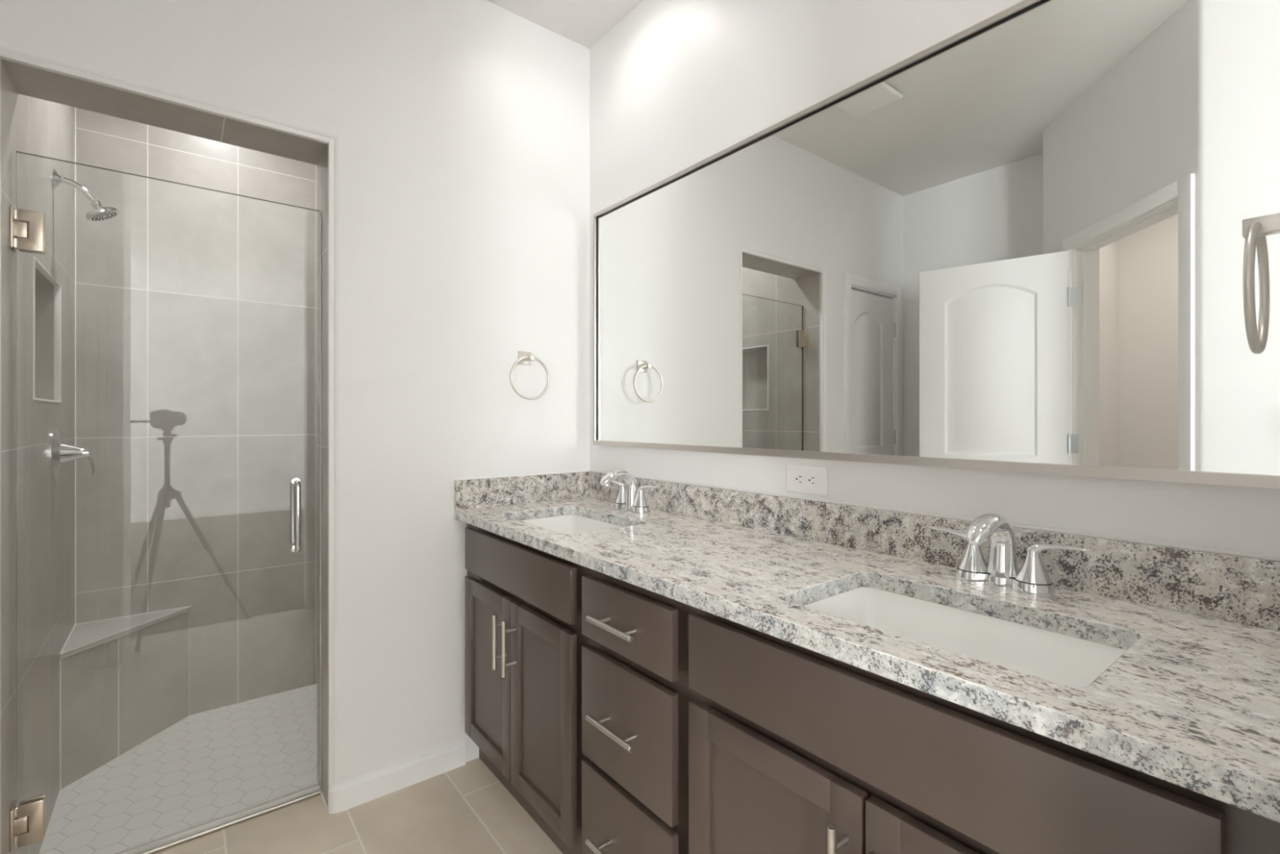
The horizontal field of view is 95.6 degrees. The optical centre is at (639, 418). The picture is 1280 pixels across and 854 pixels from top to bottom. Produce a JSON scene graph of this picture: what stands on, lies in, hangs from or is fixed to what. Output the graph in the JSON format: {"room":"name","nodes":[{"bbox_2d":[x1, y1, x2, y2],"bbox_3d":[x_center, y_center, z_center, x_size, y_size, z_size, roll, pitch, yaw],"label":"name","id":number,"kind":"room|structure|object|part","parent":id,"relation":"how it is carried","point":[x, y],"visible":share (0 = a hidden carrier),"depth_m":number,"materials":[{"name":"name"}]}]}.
{"room":"bathroom","nodes":[
{"label":"bathroom","id":0,"kind":"room"},
{"bbox_2d":[0,60,75,853],"bbox_3d":[-1.907,-0.105,1.856,0.018,2.828,1.227,0,0,-38],"label":"wall","id":1,"kind":"structure","parent":0,"point":[46,507],"depth_m":1.69,"materials":[{"name":"tile"}]},
{"bbox_2d":[33,256,61,403],"bbox_3d":[-1.944,-0.263,1.837,0.105,0.426,0.484,0,0,-38],"label":"shower niche","id":2,"kind":"object","parent":1,"relation":"attached to","point":[42,288],"visible":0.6,"depth_m":2.02,"materials":[{"name":"tile"}]},
{"bbox_2d":[48,426,95,480],"bbox_3d":[-1.920,0.117,1.970,0.103,0.181,0.181,0,0,-38],"label":"shower valve","id":3,"kind":"object","parent":1,"relation":"attached to","point":[60,453],"visible":1,"depth_m":1.93,"materials":[{"name":"silver metal"}]},
{"bbox_3d":[-1.893,0.149,1.992,0.034,0.088,0.024,0,0,-38],"label":"lever","id":4,"kind":"part","parent":3,"relation":"part of","materials":[{"name":"silver metal"}]},
{"bbox_2d":[51,168,119,221],"bbox_3d":[-1.895,-0.758,1.990,0.168,0.152,0.099,0,0,-38],"label":"shower fixture","id":5,"kind":"object","parent":1,"relation":"attached to","point":[99,213],"visible":1,"depth_m":1.98,"materials":[{"name":"silver metal"}]},
{"bbox_3d":[-1.919,-0.780,1.971,0.106,0.067,0.019,0,0,-38],"label":"shower arm","id":6,"kind":"part","parent":5,"relation":"part of","materials":[{"name":"silver metal"}]},
{"bbox_2d":[38,683,317,853],"bbox_3d":[-1.475,1.345,2.293,1.206,0.072,1.054,0,0,-38],"label":"floor","id":7,"kind":"structure","parent":0,"point":[209,765],"depth_m":2.11,"materials":[{"name":"white tile"}]},
{"bbox_2d":[59,605,191,790],"bbox_3d":[-2.011,1.067,2.301,0.369,0.482,0.379,0,0,-38],"label":"shower bench","id":8,"kind":"object","parent":7,"relation":"on","point":[124,681],"visible":1,"depth_m":2.26,"materials":[{"name":"tile"}]},
{"bbox_3d":[-2.012,0.839,2.301,0.366,0.020,0.375,0,0,-38],"label":"seat","id":9,"kind":"part","parent":8,"relation":"part of","materials":[{"name":"tile"}]},
{"bbox_2d":[75,107,328,809],"bbox_3d":[-1.623,-0.105,2.073,0.700,2.828,1.217,0,0,-38],"label":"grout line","id":10,"kind":"structure","parent":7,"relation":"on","point":[322,794],"depth_m":2.33,"materials":[{"name":"grey"}]},
{"bbox_2d":[75,107,316,715],"bbox_3d":[-1.797,-0.070,2.743,1.256,2.900,0.050,0,0,-38],"label":"wall","id":11,"kind":"structure","parent":0,"point":[196,308],"depth_m":2.59,"materials":[{"name":"tile"}]},
{"bbox_2d":[0,0,589,784],"bbox_3d":[-1.328,-0.149,1.631,2.695,2.740,0.201,0,0,-38],"label":"wall","id":12,"kind":"structure","parent":0,"point":[459,130],"depth_m":1.95,"materials":[{"name":"paint"}]},
{"bbox_2d":[0,58,328,164],"bbox_3d":[-1.306,-0.861,1.670,0.696,0.010,0.190,0,0,-38],"label":"door header","id":13,"kind":"structure","parent":12,"relation":"attached to","point":[28,81],"depth_m":1.63,"materials":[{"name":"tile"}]},
{"bbox_2d":[9,151,320,853],"bbox_3d":[-1.320,0.269,1.687,0.696,1.897,0.122,0,0,-38],"label":"shower door","id":14,"kind":"structure","parent":12,"relation":"attached to","point":[27,227],"depth_m":1.55,"materials":[{"name":"clear glass"}]},
{"bbox_3d":[-1.591,1.034,1.474,0.006,0.103,0.056,0,0,-38],"label":"wall plate","id":15,"kind":"part","parent":14,"relation":"part of","materials":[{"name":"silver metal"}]},
{"bbox_3d":[-1.591,-0.480,1.474,0.006,0.103,0.056,0,0,-38],"label":"wall plate","id":16,"kind":"part","parent":14,"relation":"part of","materials":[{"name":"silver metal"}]},
{"bbox_3d":[-1.309,1.212,1.677,0.684,0.008,0.014,0,0,-38],"label":"drip rail","id":17,"kind":"part","parent":14,"relation":"part of","materials":[{"name":"silver metal"}]},
{"bbox_3d":[-1.124,0.308,1.885,0.018,0.230,0.055,0,0,-38],"label":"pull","id":18,"kind":"part","parent":14,"relation":"part of","materials":[{"name":"silver metal"}]},
{"bbox_2d":[290,477,300,552],"bbox_3d":[-1.103,0.308,1.858,0.025,0.237,0.016,0,0,-38],"label":"door handle","id":19,"kind":"object","parent":14,"relation":"in","point":[292,480],"depth_m":1.85,"materials":[{"name":"silver metal"}]},
{"bbox_3d":[-1.082,0.308,1.832,0.018,0.230,0.055,0,0,-38],"label":"pull handle","id":20,"kind":"part","parent":14,"relation":"part of","materials":[{"name":"silver metal"}]},
{"bbox_2d":[0,49,333,853],"bbox_3d":[-1.241,0.176,1.588,0.722,2.089,0.018,0,0,-38],"label":"trim","id":21,"kind":"structure","parent":12,"relation":"attached to","point":[6,55],"depth_m":1.80,"materials":[{"name":"paint"}]},
{"bbox_2d":[316,144,328,807],"bbox_3d":[-1.028,0.182,1.889,0.010,2.076,0.190,0,0,-38],"label":"door frame","id":22,"kind":"structure","parent":12,"relation":"attached to","point":[322,165],"depth_m":1.87,"materials":[{"name":"tile"}]},
{"bbox_2d":[328,739,465,813],"bbox_3d":[-0.792,1.179,1.924,0.429,0.082,0.025,0,0,-38],"label":"baseboard","id":23,"kind":"structure","parent":12,"relation":"attached to","point":[344,796],"depth_m":1.90,"materials":[{"name":"white paint"}]},
{"bbox_2d":[510,351,549,399],"bbox_3d":[-0.420,-0.162,2.178,0.163,0.184,0.062,0,0,-38],"label":"towel ring","id":24,"kind":"object","parent":12,"relation":"attached to","point":[524,357],"visible":1,"depth_m":2.18,"materials":[{"name":"silver metal"}]},
{"bbox_3d":[-0.437,-0.229,2.199,0.051,0.051,0.009,0,0,-38],"label":"wall plate","id":25,"kind":"part","parent":24,"relation":"part of","materials":[{"name":"silver metal"}]},
{"bbox_3d":[-0.418,-0.229,2.175,0.021,0.021,0.053,0,0,-38],"label":"post","id":26,"kind":"part","parent":24,"relation":"part of","materials":[{"name":"silver metal"}]},
{"bbox_2d":[150,757,563,853],"bbox_3d":[-0.932,1.270,0.659,3.275,0.100,2.185,0,0,-38],"label":"floor","id":27,"kind":"structure","parent":0,"point":[465,809],"depth_m":1.74,"materials":[{"name":"tile"}]},
{"bbox_2d":[465,523,588,853],"bbox_3d":[-0.199,0.786,1.891,0.596,0.868,0.786,0,0,-38],"label":"vanity cabinet","id":28,"kind":"object","parent":27,"relation":"on","point":[525,639],"visible":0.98,"depth_m":1.65,"materials":[{"name":"brown paint"}]},
{"bbox_3d":[-0.485,0.806,1.857,0.019,0.534,0.346,0,0,-38],"label":"door","id":29,"kind":"part","parent":28,"relation":"part of","materials":[{"name":"brown paint"}]},
{"bbox_3d":[-0.416,0.658,1.720,0.044,0.160,0.012,0,0,-38],"label":"bar pull","id":30,"kind":"part","parent":28,"relation":"part of","materials":[{"name":"silver metal"}]},
{"bbox_3d":[-0.377,0.658,1.671,0.044,0.160,0.012,0,0,-38],"label":"bar pull","id":31,"kind":"part","parent":28,"relation":"part of","materials":[{"name":"silver metal"}]},
{"bbox_3d":[-0.270,0.806,1.583,0.019,0.534,0.338,0,0,-38],"label":"door","id":32,"kind":"part","parent":28,"relation":"part of","materials":[{"name":"brown paint"}]},
{"bbox_2d":[453,497,1279,822],"bbox_3d":[0.176,0.335,1.440,0.566,0.033,1.958,0,0,-38],"label":"countertop","id":33,"kind":"structure","parent":28,"relation":"on","point":[1192,701],"depth_m":0.85,"materials":[{"name":"stone"}]},
{"bbox_2d":[454,470,588,510],"bbox_3d":[-0.425,0.265,2.200,0.560,0.107,0.020,0,0,-38],"label":"side splash","id":34,"kind":"object","parent":33,"relation":"on","point":[496,491],"visible":1,"depth_m":2.17,"materials":[{"name":"stone"}]},
{"bbox_2d":[520,514,622,533],"bbox_3d":[-0.224,0.420,1.861,0.327,0.136,0.484,0,0,-38],"label":"undermount sink","id":35,"kind":"object","parent":33,"relation":"in","point":[571,523],"visible":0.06,"depth_m":2.07,"materials":[{"name":"white ceramic"}]},
{"bbox_2d":[600,469,657,514],"bbox_3d":[-0.029,0.246,2.010,0.195,0.145,0.204,0,0,5],"label":"bathroom faucet","id":36,"kind":"object","parent":33,"relation":"on","point":[631,499],"visible":1,"depth_m":1.98,"materials":[{"name":"silver metal"}]},
{"bbox_3d":[-0.070,0.237,1.978,0.156,0.127,0.051,0,0,-38],"label":"spout","id":37,"kind":"part","parent":36,"relation":"part of","materials":[{"name":"silver metal"}]},
{"bbox_3d":[-0.084,0.237,2.080,0.019,0.028,0.096,0,0,-38],"label":"lever","id":38,"kind":"part","parent":36,"relation":"part of","materials":[{"name":"silver metal"}]},
{"bbox_3d":[-0.060,0.266,2.051,0.057,0.058,0.057,0,0,-38],"label":"handle","id":39,"kind":"part","parent":36,"relation":"part of","materials":[{"name":"silver metal"}]},
{"bbox_3d":[-0.029,0.307,2.010,0.067,0.022,0.169,0,0,-38],"label":"plate","id":40,"kind":"part","parent":36,"relation":"part of","materials":[{"name":"silver metal"}]},
{"bbox_3d":[0.003,0.266,1.970,0.057,0.058,0.057,0,0,-38],"label":"handle","id":41,"kind":"part","parent":36,"relation":"part of","materials":[{"name":"silver metal"}]},
{"bbox_3d":[0.026,0.237,1.941,0.019,0.028,0.096,0,0,-38],"label":"lever","id":42,"kind":"part","parent":36,"relation":"part of","materials":[{"name":"silver metal"}]},
{"bbox_2d":[802,586,1126,687],"bbox_3d":[0.495,0.420,0.949,0.327,0.136,0.482,0,0,-38],"label":"undermount sink","id":43,"kind":"object","parent":33,"relation":"in","point":[1055,657],"visible":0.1,"depth_m":1.03,"materials":[{"name":"white ceramic"}]},
{"bbox_2d":[928,512,1092,598],"bbox_3d":[0.688,0.246,1.101,0.195,0.145,0.204,0,0,5],"label":"bathroom faucet","id":44,"kind":"object","parent":33,"relation":"on","point":[1033,580],"visible":1,"depth_m":1.07,"materials":[{"name":"silver metal"}]},
{"bbox_3d":[0.633,0.237,1.171,0.019,0.028,0.096,0,0,-38],"label":"lever","id":45,"kind":"part","parent":44,"relation":"part of","materials":[{"name":"silver metal"}]},
{"bbox_3d":[0.656,0.266,1.141,0.057,0.058,0.057,0,0,-38],"label":"handle","id":46,"kind":"part","parent":44,"relation":"part of","materials":[{"name":"silver metal"}]},
{"bbox_3d":[0.647,0.237,1.069,0.156,0.127,0.051,0,0,-38],"label":"spout","id":47,"kind":"part","parent":44,"relation":"part of","materials":[{"name":"silver metal"}]},
{"bbox_3d":[0.688,0.307,1.101,0.067,0.022,0.169,0,0,-38],"label":"plate","id":48,"kind":"part","parent":44,"relation":"part of","materials":[{"name":"silver metal"}]},
{"bbox_3d":[0.719,0.266,1.061,0.057,0.058,0.057,0,0,-38],"label":"handle","id":49,"kind":"part","parent":44,"relation":"part of","materials":[{"name":"silver metal"}]},
{"bbox_3d":[0.743,0.237,1.031,0.019,0.028,0.096,0,0,-38],"label":"lever","id":50,"kind":"part","parent":44,"relation":"part of","materials":[{"name":"silver metal"}]},
{"bbox_2d":[582,568,693,853],"bbox_3d":[0.161,0.786,1.434,0.596,0.868,0.378,0,0,-38],"label":"base cabinet","id":51,"kind":"object","parent":27,"relation":"on","point":[637,694],"visible":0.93,"depth_m":1.24,"materials":[{"name":"brown paint"}]},
{"bbox_3d":[-0.056,0.959,1.263,0.044,0.012,0.164,0,0,-38],"label":"bar pull","id":52,"kind":"part","parent":51,"relation":"part of","materials":[{"name":"silver metal"}]},
{"bbox_3d":[-0.056,0.677,1.263,0.044,0.012,0.164,0,0,-38],"label":"bar pull","id":53,"kind":"part","parent":51,"relation":"part of","materials":[{"name":"silver metal"}]},
{"bbox_3d":[-0.056,0.453,1.263,0.044,0.012,0.164,0,0,-38],"label":"bar pull","id":54,"kind":"part","parent":51,"relation":"part of","materials":[{"name":"silver metal"}]},
{"bbox_3d":[-0.032,0.950,1.282,0.019,0.247,0.331,0,0,-38],"label":"drawer","id":55,"kind":"part","parent":51,"relation":"part of","materials":[{"name":"brown paint"}]},
{"bbox_3d":[-0.032,0.679,1.282,0.019,0.260,0.331,0,0,-38],"label":"drawer","id":56,"kind":"part","parent":51,"relation":"part of","materials":[{"name":"brown paint"}]},
{"bbox_3d":[-0.032,0.451,1.282,0.019,0.141,0.331,0,0,-38],"label":"drawer","id":57,"kind":"part","parent":51,"relation":"part of","materials":[{"name":"brown paint"}]},
{"bbox_2d":[688,606,1279,853],"bbox_3d":[0.523,0.786,0.973,0.596,0.868,0.794,0,0,-38],"label":"vanity cabinet","id":58,"kind":"object","parent":27,"relation":"on","point":[793,748],"depth_m":0.80,"materials":[{"name":"brown paint"}]},
{"bbox_3d":[0.211,0.806,0.973,0.019,0.534,0.359,0,0,-38],"label":"door","id":59,"kind":"part","parent":58,"relation":"part of","materials":[{"name":"brown paint"}]},
{"bbox_3d":[0.284,0.658,0.831,0.044,0.160,0.012,0,0,-38],"label":"bar pull","id":60,"kind":"part","parent":58,"relation":"part of","materials":[{"name":"silver metal"}]},
{"bbox_3d":[0.323,0.658,0.782,0.044,0.160,0.012,0,0,-38],"label":"bar pull","id":61,"kind":"part","parent":58,"relation":"part of","materials":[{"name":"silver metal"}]},
{"bbox_3d":[0.437,0.806,0.686,0.019,0.534,0.359,0,0,-38],"label":"door","id":62,"kind":"part","parent":58,"relation":"part of","materials":[{"name":"brown paint"}]},
{"bbox_3d":[0.600,0.728,0.536,0.019,0.750,0.014,0,0,-38],"label":"filler panel","id":63,"kind":"part","parent":58,"relation":"part of","materials":[{"name":"brown wood"}]},
{"bbox_2d":[486,0,643,48],"bbox_3d":[0.944,-1.569,-0.126,5.940,0.100,8.270,0,0,-38],"label":"ceiling","id":64,"kind":"structure","parent":0,"point":[584,23],"depth_m":2.18,"materials":[{"name":"paint"}]},
{"bbox_2d":[589,0,1279,557],"bbox_3d":[0.044,-0.100,2.163,0.120,2.840,3.500,0,0,-38],"label":"wall","id":65,"kind":"structure","parent":0,"point":[674,85],"depth_m":1.61,"materials":[{"name":"paint"}]},
{"bbox_2d":[786,463,827,496],"bbox_3d":[0.444,0.163,1.551,0.009,0.076,0.127,0,0,-38],"label":"electrical outlet","id":66,"kind":"object","parent":65,"relation":"attached to","point":[806,479],"visible":1,"depth_m":1.54,"materials":[{"name":"white plastic"}]},
{"bbox_2d":[794,472,804,485],"bbox_3d":[0.430,0.163,1.565,0.003,0.034,0.034,0,0,-38],"label":"receptacle","id":67,"kind":"object","parent":66,"relation":"attached to","point":[799,477],"depth_m":1.56,"materials":[{"name":"white plastic"}]},
{"bbox_2d":[806,473,817,486],"bbox_3d":[0.455,0.163,1.534,0.003,0.034,0.034,0,0,-38],"label":"receptacle","id":68,"kind":"object","parent":66,"relation":"attached to","point":[811,478],"depth_m":1.53,"materials":[{"name":"white plastic"}]},
{"bbox_2d":[587,470,1279,631],"bbox_3d":[0.391,0.265,1.609,0.020,0.107,1.958,0,0,-38],"label":"backsplash","id":69,"kind":"structure","parent":65,"relation":"attached to","point":[1242,588],"depth_m":1.11,"materials":[{"name":"stone"}]},
{"bbox_2d":[592,0,1279,488],"bbox_3d":[0.404,-0.355,1.590,0.024,0.921,1.884,0,0,-38],"label":"wall mirror","id":70,"kind":"object","parent":65,"relation":"attached to","point":[1015,242],"visible":1,"depth_m":1.19,"materials":[{"name":"silver metal"}]},
{"bbox_3d":[0.772,-0.150,0.585,0.690,2.740,0.120,0,0,-38],"label":"wall","id":71,"kind":"structure","parent":0,"visible":0},
{"bbox_2d":[1242,213,1279,354],"bbox_3d":[0.781,-0.172,0.708,0.163,0.184,0.062,0,0,-38],"label":"towel ring","id":72,"kind":"object","parent":71,"relation":"attached to","point":[1255,230],"visible":1,"depth_m":0.71,"materials":[{"name":"silver metal"}]},
{"bbox_3d":[0.778,-0.238,0.712,0.021,0.021,0.053,0,0,-38],"label":"post","id":73,"kind":"part","parent":72,"relation":"part of","materials":[{"name":"silver metal"}]}
]}

